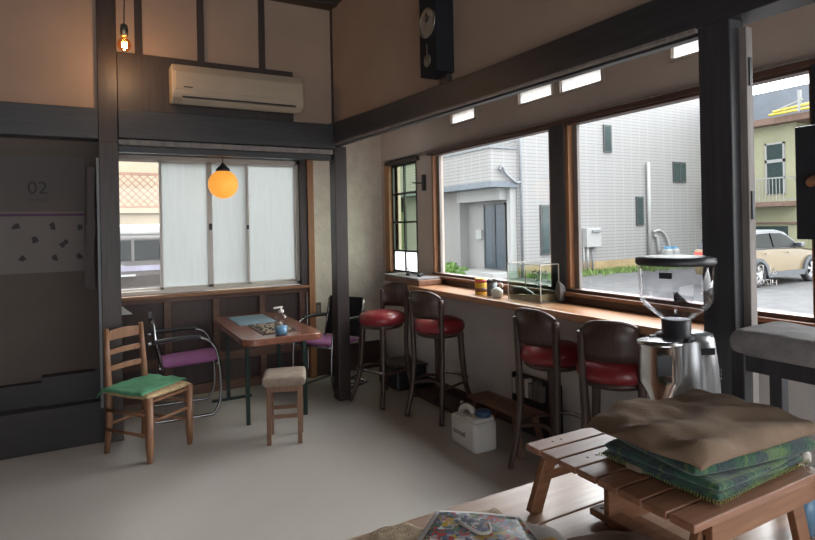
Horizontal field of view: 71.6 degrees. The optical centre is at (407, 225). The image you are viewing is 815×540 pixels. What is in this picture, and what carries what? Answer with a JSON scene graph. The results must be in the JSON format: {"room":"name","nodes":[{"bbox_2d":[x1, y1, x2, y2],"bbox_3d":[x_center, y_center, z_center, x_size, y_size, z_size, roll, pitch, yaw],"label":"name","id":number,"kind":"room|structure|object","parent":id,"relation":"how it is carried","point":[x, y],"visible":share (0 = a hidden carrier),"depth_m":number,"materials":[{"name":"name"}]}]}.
{"room":"cafe","nodes":[
{"label":"cafe","id":0,"kind":"room"},
{"bbox_2d":[0,137,94,385],"bbox_3d":[-3.720,0.395,3.471,3.230,2.360,0.080,-1,0,-29],"label":"wall","id":1,"kind":"structure","parent":0,"point":[47,318],"depth_m":4.04,"materials":[{"name":"paint"}]},
{"bbox_2d":[0,155,85,274],"bbox_3d":[-2.782,-0.079,3.938,0.940,0.830,0.017,-1,0,-29],"label":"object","id":2,"kind":"object","parent":1,"relation":"attached to","point":[30,242],"visible":1,"depth_m":4.03,"materials":[{"name":"paper"}]},
{"bbox_2d":[0,368,104,459],"bbox_3d":[-3.634,1.328,3.348,3.230,0.490,0.200,-1,0,-29],"label":"baseboard","id":3,"kind":"structure","parent":1,"relation":"attached to","point":[59,411],"depth_m":3.93,"materials":[{"name":"brown wood"}]},
{"bbox_2d":[118,145,330,160],"bbox_3d":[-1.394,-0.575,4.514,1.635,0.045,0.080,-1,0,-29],"label":"trim","id":4,"kind":"structure","parent":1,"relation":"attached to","point":[122,149],"depth_m":4.43,"materials":[{"name":"wood"}]},
{"bbox_2d":[91,141,99,370],"bbox_3d":[-2.476,0.300,4.524,0.070,2.500,0.880,-1,0,-29],"label":"wall partition","id":5,"kind":"structure","parent":0,"point":[94,145],"depth_m":4.13,"materials":[{"name":"wood"}]},
{"bbox_2d":[85,167,95,289],"bbox_3d":[-2.281,0.021,4.069,0.097,0.890,0.040,-1,0,10],"label":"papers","id":6,"kind":"object","parent":5,"relation":"hanging from","point":[90,274],"visible":1,"depth_m":4.06,"materials":[{"name":"paper"}]},
{"bbox_2d":[96,158,103,407],"bbox_3d":[-2.192,0.404,4.026,0.018,1.780,0.025,-1,0,-29],"label":"trim","id":7,"kind":"structure","parent":5,"relation":"attached to","point":[97,159],"depth_m":4.01,"materials":[{"name":"wood"}]},
{"bbox_2d":[96,0,117,143],"bbox_3d":[-2.182,-1.217,4.098,0.125,1.240,0.140,-1,0,-29],"label":"trim","id":8,"kind":"structure","parent":5,"relation":"attached to","point":[105,9],"depth_m":4.04,"materials":[{"name":"wood"}]},
{"bbox_2d":[99,142,123,441],"bbox_3d":[-2.148,0.473,4.098,0.125,2.140,0.140,-1,0,-29],"label":"pillar","id":9,"kind":"structure","parent":5,"relation":"attached to","point":[108,152],"depth_m":4.04,"materials":[{"name":"wood"}]},
{"bbox_2d":[0,0,331,123],"bbox_3d":[-2.856,-1.313,3.738,5.060,1.020,0.080,-1,0,-29],"label":"wall","id":10,"kind":"structure","parent":0,"point":[297,38],"depth_m":4.23,"materials":[{"name":"paint"}]},
{"bbox_2d":[0,101,98,141],"bbox_3d":[-3.635,-0.695,3.278,3.230,0.215,0.160,-1,0,-29],"label":"trim","id":11,"kind":"structure","parent":10,"relation":"attached to","point":[17,120],"depth_m":3.85,"materials":[{"name":"wood"}]},
{"bbox_2d":[134,0,141,53],"bbox_3d":[-1.989,-1.550,4.165,0.048,0.579,0.035,-1,0,-29],"label":"trim","id":12,"kind":"structure","parent":10,"relation":"attached to","point":[137,3],"depth_m":4.15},
{"bbox_2d":[196,0,203,61],"bbox_3d":[-1.606,-1.558,4.377,0.048,0.579,0.035,-1,0,-29],"label":"trim","id":13,"kind":"structure","parent":10,"relation":"attached to","point":[199,3],"depth_m":4.36,"materials":[{"name":"wood"}]},
{"bbox_2d":[117,52,293,121],"bbox_3d":[-1.529,-1.057,4.402,1.304,0.425,0.035,-1,0,-29],"label":"trim","id":14,"kind":"structure","parent":10,"relation":"attached to","point":[142,80],"depth_m":4.20,"materials":[{"name":"wood"}]},
{"bbox_2d":[118,109,334,149],"bbox_3d":[-1.383,-0.745,4.499,1.645,0.205,0.200,-1,0,-29],"label":"wooden beam","id":15,"kind":"structure","parent":10,"relation":"attached to","point":[132,124],"depth_m":4.36,"materials":[{"name":"wood"}]},
{"bbox_2d":[169,64,302,113],"bbox_3d":[-1.310,-1.048,4.387,0.985,0.291,0.203,-1,0,-29],"label":"air conditioner","id":16,"kind":"object","parent":10,"relation":"attached to","point":[189,85],"visible":1,"depth_m":4.29,"materials":[{"name":"beige plastic"}]},
{"bbox_2d":[257,0,264,68],"bbox_3d":[-1.192,-1.566,4.606,0.048,0.579,0.035,-1,0,-29],"label":"trim","id":17,"kind":"structure","parent":10,"relation":"attached to","point":[261,26],"depth_m":4.59,"materials":[{"name":"wood"}]},
{"bbox_2d":[122,135,383,383],"bbox_3d":[-1.428,0.189,5.550,2.800,2.680,0.100,-1,0,-29],"label":"wall","id":18,"kind":"structure","parent":0,"point":[363,157],"depth_m":5.79,"materials":[{"name":"wood"}]},
{"bbox_2d":[119,155,299,295],"bbox_3d":[-1.836,-0.028,5.309,1.680,1.250,0.070,-1,0,-29],"label":"window","id":19,"kind":"structure","parent":18,"relation":"in","point":[247,238],"depth_m":5.35,"materials":[{"name":"metal"}]},
{"bbox_2d":[121,284,309,305],"bbox_3d":[-1.756,0.615,5.250,1.740,0.030,0.100,-1,0,-29],"label":"trim","id":20,"kind":"structure","parent":18,"relation":"attached to","point":[242,290],"depth_m":5.19,"materials":[{"name":"brown wood"}]},
{"bbox_2d":[123,292,309,405],"bbox_3d":[-1.791,1.106,5.259,1.810,0.860,0.040,-1,0,-29],"label":"trim","id":21,"kind":"structure","parent":18,"relation":"attached to","point":[262,351],"depth_m":5.27,"materials":[{"name":"wood"}]},
{"bbox_2d":[298,160,308,284],"bbox_3d":[-1.048,-0.047,5.671,0.070,1.265,0.060,-1,0,-29],"label":"trim","id":22,"kind":"structure","parent":18,"relation":"attached to","point":[302,183],"depth_m":5.65,"materials":[{"name":"wood"}]},
{"bbox_2d":[306,160,316,377],"bbox_3d":[-0.975,0.395,5.694,0.065,2.250,0.080,-1,0,-29],"label":"trim","id":23,"kind":"structure","parent":18,"relation":"attached to","point":[311,294],"depth_m":5.66,"materials":[{"name":"brown wood"}]},
{"bbox_2d":[317,340,379,375],"bbox_3d":[-0.589,1.372,5.920,0.795,0.280,0.040,-1,0,-29],"label":"wall panel","id":24,"kind":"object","parent":18,"relation":"attached to","point":[372,348],"depth_m":5.92,"materials":[{"name":"wood"}]},
{"bbox_2d":[0,367,540,539],"bbox_3d":[-0.731,1.565,0.893,5.930,0.100,8.700,-1,0,-29],"label":"floor","id":25,"kind":"structure","parent":0,"point":[359,467],"depth_m":3.44,"materials":[{"name":"concrete"}]},
{"bbox_2d":[103,322,193,463],"bbox_3d":[-1.797,1.117,3.893,0.470,0.843,0.396,-1,0,23],"label":"chair","id":26,"kind":"object","parent":25,"relation":"on","point":[147,424],"visible":0.77,"depth_m":3.83,"materials":[{"name":"brown wood"}]},
{"bbox_2d":[96,374,186,397],"bbox_3d":[-1.830,1.115,3.907,0.456,0.076,0.420,-1,0,23],"label":"cloth","id":27,"kind":"object","parent":26,"relation":"on","point":[140,386],"visible":1,"depth_m":3.84,"materials":[{"name":"fabric"}]},
{"bbox_2d":[146,312,221,423],"bbox_3d":[-1.864,1.127,4.695,0.559,0.821,0.502,-1,0,-25],"label":"armchair","id":28,"kind":"object","parent":25,"relation":"on","point":[190,357],"visible":0.98,"depth_m":4.58,"materials":[{"name":"silver metal"}]},
{"bbox_2d":[212,312,321,425],"bbox_3d":[-1.216,1.163,4.690,0.645,0.724,1.310,-1,0,-29],"label":"cafe table","id":29,"kind":"object","parent":25,"relation":"on","point":[264,334],"visible":0.72,"depth_m":4.45,"materials":[{"name":"brown wood"}]},
{"bbox_2d":[228,314,276,325],"bbox_3d":[-1.353,0.813,4.910,0.310,0.007,0.480,-1,0,-29],"label":"mat","id":30,"kind":"object","parent":29,"relation":"on","point":[259,318],"visible":1,"depth_m":4.88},
{"bbox_2d":[248,322,298,334],"bbox_3d":[-1.067,0.808,4.485,0.280,0.006,0.460,-1,0,-29],"label":"placemat","id":31,"kind":"object","parent":29,"relation":"on","point":[266,328],"depth_m":4.46,"materials":[{"name":"fabric"}]},
{"bbox_2d":[273,306,287,334],"bbox_3d":[-0.942,0.703,4.213,0.092,0.210,0.092,-1,0,12],"label":"sanitizer bottle","id":32,"kind":"object","parent":29,"relation":"on","point":[280,329],"visible":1,"depth_m":4.18,"materials":[{"name":"plastic"}]},
{"bbox_2d":[262,366,305,445],"bbox_3d":[-0.873,1.277,4.039,0.300,0.482,0.301,-1,0,-9],"label":"stool","id":33,"kind":"object","parent":25,"relation":"on","point":[282,379],"visible":1,"depth_m":3.93,"materials":[{"name":"brown wood"}]},
{"bbox_2d":[262,366,305,386],"bbox_3d":[-0.877,1.075,4.039,0.300,0.077,0.301,-1,0,-9],"label":"seat cushion","id":34,"kind":"object","parent":33,"relation":"on","point":[295,376],"depth_m":3.92,"materials":[{"name":"beige fabric"}]},
{"bbox_2d":[292,295,368,390],"bbox_3d":[-0.727,1.105,5.367,0.502,0.821,0.559,-1,0,33],"label":"armchair","id":35,"kind":"object","parent":25,"relation":"on","point":[356,304],"visible":0.55,"depth_m":5.44,"materials":[{"name":"black plastic"}]},
{"bbox_2d":[349,281,416,409],"bbox_3d":[-0.214,1.006,4.921,0.415,1.009,0.472,-1,0,41],"label":"bar stool","id":36,"kind":"object","parent":25,"relation":"on","point":[395,293],"visible":1,"depth_m":4.88,"materials":[{"name":"leather"}]},
{"bbox_2d":[377,356,427,390],"bbox_3d":[-0.048,1.390,5.350,0.340,0.222,0.400,-1,0,-29],"label":"storage bin","id":37,"kind":"object","parent":25,"relation":"on","point":[399,381],"visible":0.66,"depth_m":5.21,"materials":[{"name":"black plastic"}]},
{"bbox_2d":[404,290,472,425],"bbox_3d":[0.254,0.997,4.503,0.415,1.009,0.472,-1,0,41],"label":"bar stool","id":38,"kind":"object","parent":25,"relation":"on","point":[426,306],"visible":0.97,"depth_m":4.37,"materials":[{"name":"brown wood"}]},
{"bbox_2d":[415,386,496,417],"bbox_3d":[0.360,1.478,4.723,0.245,0.029,0.950,-1,0,-29],"label":"floor mat","id":39,"kind":"object","parent":25,"relation":"on","point":[452,402],"visible":0.53,"depth_m":4.79,"materials":[{"name":"rubber"}]},
{"bbox_2d":[451,400,495,453],"bbox_3d":[0.446,1.354,3.841,0.192,0.274,0.300,-1,0,-29],"label":"water jug","id":40,"kind":"object","parent":25,"relation":"on","point":[473,429],"visible":1,"depth_m":3.74,"materials":[{"name":"plastic"}]},
{"bbox_2d":[466,391,545,458],"bbox_3d":[0.669,1.357,3.896,0.242,0.269,0.600,-1,0,-31],"label":"slatted bench","id":41,"kind":"object","parent":25,"relation":"on","point":[494,401],"visible":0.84,"depth_m":3.84,"materials":[{"name":"brown wood"}]},
{"bbox_2d":[512,371,562,438],"bbox_3d":[0.898,1.272,3.943,0.050,0.420,0.460,-1,0,-29],"label":"crate","id":42,"kind":"object","parent":25,"relation":"on","point":[544,407],"visible":0.36,"depth_m":3.92,"materials":[{"name":"black plastic"}]},
{"bbox_2d":[525,378,531,397],"bbox_3d":[0.855,1.143,3.986,0.046,0.130,0.030,-1,0,-29],"label":"book","id":43,"kind":"object","parent":42,"relation":"in","point":[528,380],"visible":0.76,"depth_m":3.97,"materials":[{"name":"paper"}]},
{"bbox_2d":[528,382,532,399],"bbox_3d":[0.875,1.153,3.951,0.046,0.110,0.042,-1,0,-29],"label":"book","id":44,"kind":"object","parent":42,"relation":"in","point":[530,390],"visible":0.61,"depth_m":3.94,"materials":[{"name":"grey paper"}]},
{"bbox_2d":[532,381,542,401],"bbox_3d":[0.899,1.142,3.905,0.046,0.130,0.054,-1,0,-29],"label":"book","id":45,"kind":"object","parent":42,"relation":"in","point":[535,384],"visible":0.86,"depth_m":3.89,"materials":[{"name":"paper"}]},
{"bbox_2d":[538,386,545,402],"bbox_3d":[0.922,1.152,3.865,0.046,0.110,0.030,-1,0,-29],"label":"book","id":46,"kind":"object","parent":42,"relation":"in","point":[541,389],"visible":1,"depth_m":3.85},
{"bbox_2d":[507,308,591,469],"bbox_3d":[0.896,0.984,3.453,0.472,1.009,0.415,-1,0,-37],"label":"bar stool","id":47,"kind":"object","parent":25,"relation":"on","point":[542,349],"visible":0.78,"depth_m":3.32,"materials":[{"name":"brown wood"}]},
{"bbox_2d":[347,472,814,539],"bbox_3d":[0.234,1.125,1.091,2.125,0.740,0.865,-1,0,-29],"label":"work table","id":48,"kind":"object","parent":25,"relation":"on","point":[570,497],"visible":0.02,"depth_m":1.49,"materials":[{"name":"brown wood"}]},
{"bbox_2d":[357,507,502,539],"bbox_3d":[0.132,0.740,1.236,0.400,0.044,0.450,-1,0,-29],"label":"burlap sack","id":49,"kind":"object","parent":48,"relation":"on","point":[404,531],"visible":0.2,"depth_m":1.35,"materials":[{"name":"fabric"}]},
{"bbox_2d":[417,510,565,539],"bbox_3d":[0.201,0.714,1.253,0.416,0.034,0.281,-1,0,10],"label":"bag","id":50,"kind":"object","parent":49,"relation":"on","point":[444,524],"visible":1,"depth_m":1.32,"materials":[{"name":"paper"}]},
{"bbox_2d":[566,529,654,539],"bbox_3d":[0.474,0.729,1.256,0.162,0.047,0.265,-1,0,-29],"label":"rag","id":51,"kind":"object","parent":48,"relation":"on","point":[612,534],"visible":0.99,"depth_m":1.31,"materials":[{"name":"fabric"}]},
{"bbox_2d":[590,503,685,539],"bbox_3d":[0.621,0.732,1.277,0.105,0.030,0.450,-1,0,-29],"label":"board","id":52,"kind":"object","parent":48,"relation":"on","point":[620,521],"visible":0.91,"depth_m":1.37,"materials":[{"name":"brown wood"}]},
{"bbox_2d":[526,428,814,539],"bbox_3d":[0.638,0.659,1.391,0.489,0.191,0.478,-1,0,-29],"label":"wooden bench","id":53,"kind":"object","parent":48,"relation":"on","point":[631,493],"visible":0.64,"depth_m":1.25,"materials":[{"name":"brown wood"}]},
{"bbox_2d":[599,439,809,506],"bbox_3d":[0.706,0.542,1.355,0.378,0.041,0.304,-1,0,-32],"label":"plaid blanket","id":54,"kind":"object","parent":53,"relation":"on","point":[720,486],"visible":0.48,"depth_m":1.23,"materials":[{"name":"green fabric"}]},
{"bbox_2d":[617,436,814,475],"bbox_3d":[0.714,0.501,1.363,0.385,0.043,0.307,-1,0,-20],"label":"plaid blanket","id":55,"kind":"object","parent":54,"relation":"on","point":[805,444],"visible":0.32,"depth_m":1.23,"materials":[{"name":"fabric"}]},
{"bbox_2d":[585,388,814,470],"bbox_3d":[0.704,0.471,1.372,0.444,0.068,0.335,-1,0,-26],"label":"blanket","id":56,"kind":"object","parent":55,"relation":"on","point":[702,429],"visible":1,"depth_m":1.28,"materials":[{"name":"fabric"}]},
{"bbox_2d":[635,255,721,399],"bbox_3d":[0.836,0.418,1.776,0.314,0.650,0.236,-1,0,-29],"label":"coffee grinder","id":57,"kind":"object","parent":48,"relation":"on","point":[678,359],"visible":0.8,"depth_m":1.71,"materials":[{"name":"metal"}]},
{"bbox_2d":[730,321,814,411],"bbox_3d":[1.077,0.508,1.492,0.236,0.461,0.331,-1,0,-29],"label":"stool","id":58,"kind":"object","parent":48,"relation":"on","point":[782,351],"visible":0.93,"depth_m":1.51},
{"bbox_2d":[730,321,814,367],"bbox_3d":[1.073,0.315,1.492,0.236,0.076,0.331,-1,0,-29],"label":"seat cushion","id":59,"kind":"object","parent":58,"relation":"on","point":[776,344],"depth_m":1.49,"materials":[{"name":"grey fabric"}]},
{"bbox_2d":[799,452,814,536],"bbox_3d":[0.960,0.629,1.364,0.055,0.224,0.052,-1,0,2],"label":"sanitizer bottle","id":60,"kind":"object","parent":48,"relation":"on","point":[809,508],"visible":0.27,"depth_m":1.34,"materials":[{"name":"plastic"}]},
{"bbox_2d":[576,320,646,428],"bbox_3d":[1.128,0.980,3.054,0.415,1.009,0.472,-1,0,27],"label":"bar stool","id":61,"kind":"object","parent":25,"relation":"on","point":[607,350],"visible":0.44,"depth_m":2.88,"materials":[{"name":"brown wood"}]},
{"bbox_2d":[738,26,758,402],"bbox_3d":[1.114,0.418,1.830,0.035,2.120,0.025,-1,0,-29],"label":"trim","id":62,"kind":"structure","parent":25,"relation":"on","point":[744,33],"depth_m":1.82,"materials":[{"name":"metal"}]},
{"bbox_2d":[748,57,754,218],"bbox_3d":[1.106,-0.282,1.816,0.012,0.520,0.006,-1,0,-29],"label":"trim","id":63,"kind":"structure","parent":62,"relation":"attached to","point":[749,58],"depth_m":1.81,"materials":[{"name":"black plastic"}]},
{"bbox_2d":[271,0,341,10],"bbox_3d":[-0.977,-1.886,0.315,5.060,0.110,7.860,-1,0,-29],"label":"ceiling","id":64,"kind":"structure","parent":0,"point":[294,2],"depth_m":4.70,"materials":[{"name":"wood"}]},
{"bbox_2d":[120,0,127,51],"bbox_3d":[-1.894,-1.503,3.768,0.088,0.677,0.088,-1,0,-29],"label":"bulb","id":65,"kind":"object","parent":64,"relation":"hanging from","point":[123,27],"visible":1,"depth_m":3.76,"materials":[{"name":"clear glass"}]},
{"bbox_2d":[120,23,127,37],"bbox_3d":[-1.891,-1.308,3.768,0.052,0.090,0.052,-1,0,-29],"label":"socket","id":66,"kind":"object","parent":65,"relation":"attached to","point":[123,27],"depth_m":3.75,"materials":[{"name":"black metal"}]},
{"bbox_2d":[332,0,651,121],"bbox_3d":[1.254,-1.355,1.507,0.060,1.100,7.800,-1,0,-29],"label":"wall","id":67,"kind":"structure","parent":0,"point":[376,43],"depth_m":3.64,"materials":[{"name":"paint"}]},
{"bbox_2d":[118,139,332,154],"bbox_3d":[-1.373,-0.618,4.475,1.635,0.040,0.090,-1,0,-29],"label":"trim","id":68,"kind":"structure","parent":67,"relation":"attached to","point":[123,142],"depth_m":4.39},
{"bbox_2d":[330,10,333,122],"bbox_3d":[-0.642,-1.367,4.910,0.050,0.999,0.050,-1,0,-29],"label":"trim","id":69,"kind":"structure","parent":67,"relation":"attached to","point":[331,42],"depth_m":4.88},
{"bbox_2d":[329,147,350,400],"bbox_3d":[-0.591,0.412,4.953,0.110,2.200,0.130,-1,0,-29],"label":"trim","id":70,"kind":"structure","parent":67,"relation":"attached to","point":[338,167],"depth_m":4.90,"materials":[{"name":"wood"}]},
{"bbox_2d":[419,0,453,79],"bbox_3d":[0.161,-1.216,3.292,0.133,0.675,0.185,-1,0,-29],"label":"wall clock","id":71,"kind":"object","parent":67,"relation":"attached to","point":[436,31],"visible":1,"depth_m":3.23,"materials":[{"name":"black"}]},
{"bbox_2d":[439,73,451,84],"bbox_3d":[0.226,-0.860,3.304,0.040,0.090,0.090,-1,0,-29],"label":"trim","id":72,"kind":"structure","parent":67,"relation":"attached to","point":[447,77],"depth_m":3.27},
{"bbox_2d":[333,28,697,144],"bbox_3d":[0.185,-0.679,3.394,0.070,0.078,3.370,-1,0,-29],"label":"trim","id":73,"kind":"structure","parent":67,"relation":"attached to","point":[693,31],"depth_m":2.48,"materials":[{"name":"wood"}]},
{"bbox_2d":[335,34,697,146],"bbox_3d":[0.199,-0.674,3.401,0.040,0.088,3.370,-1,0,-29],"label":"trim","id":74,"kind":"structure","parent":67,"relation":"attached to","point":[692,38],"depth_m":2.54,"materials":[{"name":"wood"}]},
{"bbox_2d":[331,0,814,142],"bbox_3d":[1.233,-0.790,1.546,0.120,0.270,7.900,-1,0,-29],"label":"ceiling beam","id":75,"kind":"structure","parent":67,"relation":"attached to","point":[653,20],"depth_m":2.36,"materials":[{"name":"wood"}]},
{"bbox_2d":[698,19,743,394],"bbox_3d":[1.059,0.404,1.877,0.075,2.150,0.110,-1,0,-29],"label":"pillar","id":76,"kind":"structure","parent":67,"relation":"attached to","point":[718,45],"depth_m":1.84,"materials":[{"name":"wood"}]},
{"bbox_2d":[381,3,814,467],"bbox_3d":[1.881,0.152,2.351,0.100,2.620,8.700,-1,0,-29],"label":"wall","id":77,"kind":"structure","parent":0,"point":[787,36],"depth_m":4.24,"materials":[{"name":"paint"}]},
{"bbox_2d":[384,156,425,273],"bbox_3d":[-0.017,-0.075,5.660,0.156,1.190,0.795,-1,0,-29],"label":"window","id":78,"kind":"structure","parent":77,"relation":"in","point":[397,260],"depth_m":5.87,"materials":[{"name":"brown wood"}]},
{"bbox_2d":[449,106,476,126],"bbox_3d":[0.468,-0.927,4.764,0.027,0.115,0.380,-1,0,-29],"label":"window","id":79,"kind":"structure","parent":77,"relation":"in","point":[468,115],"depth_m":4.77,"materials":[{"name":"glass"}]},
{"bbox_2d":[426,376,512,424],"bbox_3d":[1.859,1.423,2.302,0.030,0.080,8.660,-1,0,-29],"label":"baseboard","id":80,"kind":"structure","parent":77,"relation":"attached to","point":[455,391],"depth_m":4.78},
{"bbox_2d":[431,127,552,289],"bbox_3d":[0.626,-0.113,4.511,0.080,1.100,1.550,-1,0,-29],"label":"window","id":81,"kind":"structure","parent":77,"relation":"in","point":[435,158],"depth_m":5.14,"materials":[{"name":"brown wood"}]},
{"bbox_2d":[517,83,553,106],"bbox_3d":[0.900,-0.933,3.980,0.027,0.120,0.370,-1,0,-29],"label":"window","id":82,"kind":"structure","parent":77,"relation":"in","point":[544,92],"depth_m":3.98,"materials":[{"name":"glass"}]},
{"bbox_2d":[406,284,703,334],"bbox_3d":[1.353,0.553,2.854,0.349,0.120,6.100,-1,0,-29],"label":"countertop","id":83,"kind":"structure","parent":77,"relation":"attached to","point":[647,324],"depth_m":3.44,"materials":[{"name":"brown wood"}]},
{"bbox_2d":[384,266,441,285],"bbox_3d":[0.036,0.451,5.195,0.240,0.133,0.670,-1,0,-29],"label":"record player","id":84,"kind":"object","parent":83,"relation":"on","point":[419,279],"visible":0.99,"depth_m":5.00},
{"bbox_2d":[475,277,487,294],"bbox_3d":[0.552,0.449,4.229,0.097,0.120,0.097,-1,0,-29],"label":"tin","id":85,"kind":"object","parent":83,"relation":"on","point":[480,283],"visible":0.89,"depth_m":4.19,"materials":[{"name":"yellow metal"}]},
{"bbox_2d":[486,279,496,295],"bbox_3d":[0.615,0.449,4.116,0.078,0.117,0.078,-1,0,-29],"label":"jar","id":86,"kind":"object","parent":83,"relation":"on","point":[493,284],"visible":0.57,"depth_m":4.08,"materials":[{"name":"black plastic"}]},
{"bbox_2d":[490,279,503,296],"bbox_3d":[0.633,0.440,4.000,0.098,0.134,0.098,-1,0,-29],"label":"clear jar","id":87,"kind":"object","parent":83,"relation":"on","point":[495,292],"visible":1,"depth_m":3.97,"materials":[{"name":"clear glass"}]},
{"bbox_2d":[507,261,558,302],"bbox_3d":[0.854,0.377,3.855,0.164,0.248,0.335,-1,0,-29],"label":"aquarium","id":88,"kind":"object","parent":83,"relation":"on","point":[521,292],"visible":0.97,"depth_m":3.79,"materials":[{"name":"clear glass"}]},
{"bbox_2d":[555,281,565,301],"bbox_3d":[1.001,0.428,3.695,0.057,0.141,0.056,-1,0,-29],"label":"plastic bag","id":89,"kind":"object","parent":83,"relation":"on","point":[560,289],"visible":1,"depth_m":3.68,"materials":[{"name":"plastic"}]},
{"bbox_2d":[549,124,566,289],"bbox_3d":[1.018,-0.120,3.768,0.050,1.100,0.130,-1,0,-29],"label":"trim","id":90,"kind":"structure","parent":77,"relation":"attached to","point":[556,133],"depth_m":3.75,"materials":[{"name":"wood"}]},
{"bbox_2d":[558,68,604,95],"bbox_3d":[1.106,-0.935,3.608,0.027,0.125,0.380,-1,0,-29],"label":"window","id":91,"kind":"structure","parent":77,"relation":"in","point":[596,77],"depth_m":3.61,"materials":[{"name":"glass"}]},
{"bbox_2d":[383,55,814,162],"bbox_3d":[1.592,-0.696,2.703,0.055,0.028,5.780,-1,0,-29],"label":"trim","id":92,"kind":"structure","parent":77,"relation":"attached to","point":[803,64],"depth_m":3.27,"materials":[{"name":"wood"}]},
{"bbox_2d":[442,279,764,324],"bbox_3d":[1.618,0.464,2.704,0.050,0.048,5.780,-1,0,-29],"label":"trim","id":93,"kind":"structure","parent":77,"relation":"attached to","point":[697,317],"depth_m":3.31,"materials":[{"name":"wood"}]},
{"bbox_2d":[427,274,814,326],"bbox_3d":[1.608,0.429,2.700,0.090,0.022,5.780,-1,0,-29],"label":"trim","id":94,"kind":"structure","parent":77,"relation":"attached to","point":[588,296],"depth_m":3.22,"materials":[{"name":"brown wood"}]},
{"bbox_2d":[564,93,703,308],"bbox_3d":[1.305,-0.126,3.281,0.080,1.100,1.000,-1,0,-29],"label":"window","id":95,"kind":"structure","parent":77,"relation":"in","point":[571,129],"depth_m":3.67,"materials":[{"name":"brown wood"}]},
{"bbox_2d":[668,40,697,62],"bbox_3d":[1.510,-0.943,2.877,0.027,0.125,0.390,-1,0,-29],"label":"window","id":96,"kind":"structure","parent":77,"relation":"in","point":[688,50],"depth_m":2.98,"materials":[{"name":"glass"}]},
{"bbox_2d":[753,67,814,322],"bbox_3d":[1.679,-0.134,2.602,0.080,1.100,0.390,-1,0,-29],"label":"window","id":97,"kind":"structure","parent":77,"relation":"in","point":[800,72],"depth_m":2.51,"materials":[{"name":"brown wood"}]},
{"bbox_2d":[757,265,776,284],"bbox_3d":[1.679,0.254,2.673,0.001,0.140,0.130,-1,0,-29],"label":"lettering","id":98,"kind":"object","parent":97,"relation":"attached to","point":[762,269],"depth_m":2.65},
{"bbox_2d":[795,125,814,239],"bbox_3d":[1.802,-0.324,2.153,0.116,0.756,0.579,-1,0,-36],"label":"panel","id":99,"kind":"object","parent":77,"relation":"hanging from","point":[804,135],"visible":1,"depth_m":2.36,"materials":[{"name":"paint"}]},
{"bbox_2d":[810,64,814,283],"bbox_3d":[1.793,-0.136,2.345,0.070,1.100,0.170,-1,0,-29],"label":"trim","id":100,"kind":"structure","parent":77,"relation":"attached to","point":[812,67],"depth_m":2.40,"materials":[{"name":"brown wood"}]},
{"bbox_3d":[0.594,-1.062,1.710,2.730,0.260,8.800,-1,0,-29],"label":"ceiling","id":101,"kind":"structure","parent":0,"visible":0},
{"bbox_2d":[208,157,237,198],"bbox_3d":[-1.568,-0.560,4.795,0.244,0.657,0.244,-1,0,-29],"label":"pendant lamp","id":102,"kind":"object","parent":101,"relation":"hanging from","point":[223,184],"visible":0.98,"depth_m":4.71,"materials":[{"name":"orange glass"}]},
{"label":"outside","id":103,"kind":"structure","parent":0,"visible":0},
{"bbox_2d":[265,267,812,367],"bbox_3d":[8.876,1.773,19.160,46.000,0.100,55.000,-1,0,-29],"label":"ground","id":104,"kind":"structure","parent":103,"point":[791,293],"depth_m":16.07,"materials":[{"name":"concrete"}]},
{"bbox_2d":[119,161,158,205],"bbox_3d":[-8.277,-0.885,8.748,12.000,5.900,0.300,-1,0,-29],"label":"wall","id":105,"kind":"structure","parent":104,"relation":"on","point":[137,167],"depth_m":10.41,"materials":[{"name":"paint"}]},
{"bbox_2d":[120,224,207,296],"bbox_3d":[-4.225,0.995,6.806,3.350,1.980,1.480,-1,0,-29],"label":"van","id":106,"kind":"object","parent":104,"relation":"on","point":[139,244],"visible":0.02,"depth_m":6.61,"materials":[{"name":"white metal"}]},
{"bbox_2d":[119,172,264,290],"bbox_3d":[-7.085,0.637,7.162,10.500,2.810,0.300,-1,0,-29],"label":"wall","id":107,"kind":"structure","parent":104,"relation":"on","point":[129,215],"depth_m":8.71,"materials":[{"name":"beige concrete"}]},
{"bbox_2d":[401,199,404,249],"bbox_3d":[-2.704,-2.747,29.620,8.000,9.400,5.580,-1,0,-29],"label":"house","id":108,"kind":"structure","parent":104,"relation":"on","point":[402,200],"depth_m":27.84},
{"bbox_2d":[445,261,460,273],"bbox_3d":[1.650,1.609,21.688,0.860,0.539,0.909,-1,0,-29],"label":"shrub","id":109,"kind":"object","parent":104,"relation":"on","point":[450,267],"visible":0.66,"depth_m":21.45,"materials":[{"name":"green plant"}]},
{"bbox_2d":[400,99,701,278],"bbox_3d":[6.204,-2.725,25.594,12.100,9.000,8.340,-1,0,-29],"label":"house","id":110,"kind":"structure","parent":104,"relation":"on","point":[640,172],"depth_m":22.17,"materials":[{"name":"white tile"}]},
{"bbox_2d":[526,265,694,279],"bbox_3d":[8.722,1.626,21.599,9.777,0.200,1.497,-1,0,-29],"label":"grass strip","id":111,"kind":"object","parent":104,"relation":"on","point":[619,269],"visible":0.56,"depth_m":21.19,"materials":[{"name":"plant"}]},
{"bbox_2d":[662,246,672,254],"bbox_3d":[10.637,1.212,23.131,0.340,0.750,0.340,-1,0,-29],"label":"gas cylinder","id":112,"kind":"object","parent":111,"relation":"on","point":[667,250],"visible":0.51,"depth_m":23.03,"materials":[{"name":"white plastic"}]},
{"bbox_2d":[694,229,812,287],"bbox_3d":[10.626,0.893,16.857,4.190,1.590,1.634,-1,0,-29],"label":"parked car","id":113,"kind":"object","parent":104,"relation":"on","point":[776,249],"visible":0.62,"depth_m":16.19,"materials":[{"name":"beige paint"}]},
{"bbox_2d":[753,83,811,248],"bbox_3d":[18.906,-2.128,22.582,9.000,7.300,9.220,-1,0,-29],"label":"building","id":114,"kind":"structure","parent":104,"relation":"on","point":[777,114],"depth_m":22.52,"materials":[{"name":"paint"}]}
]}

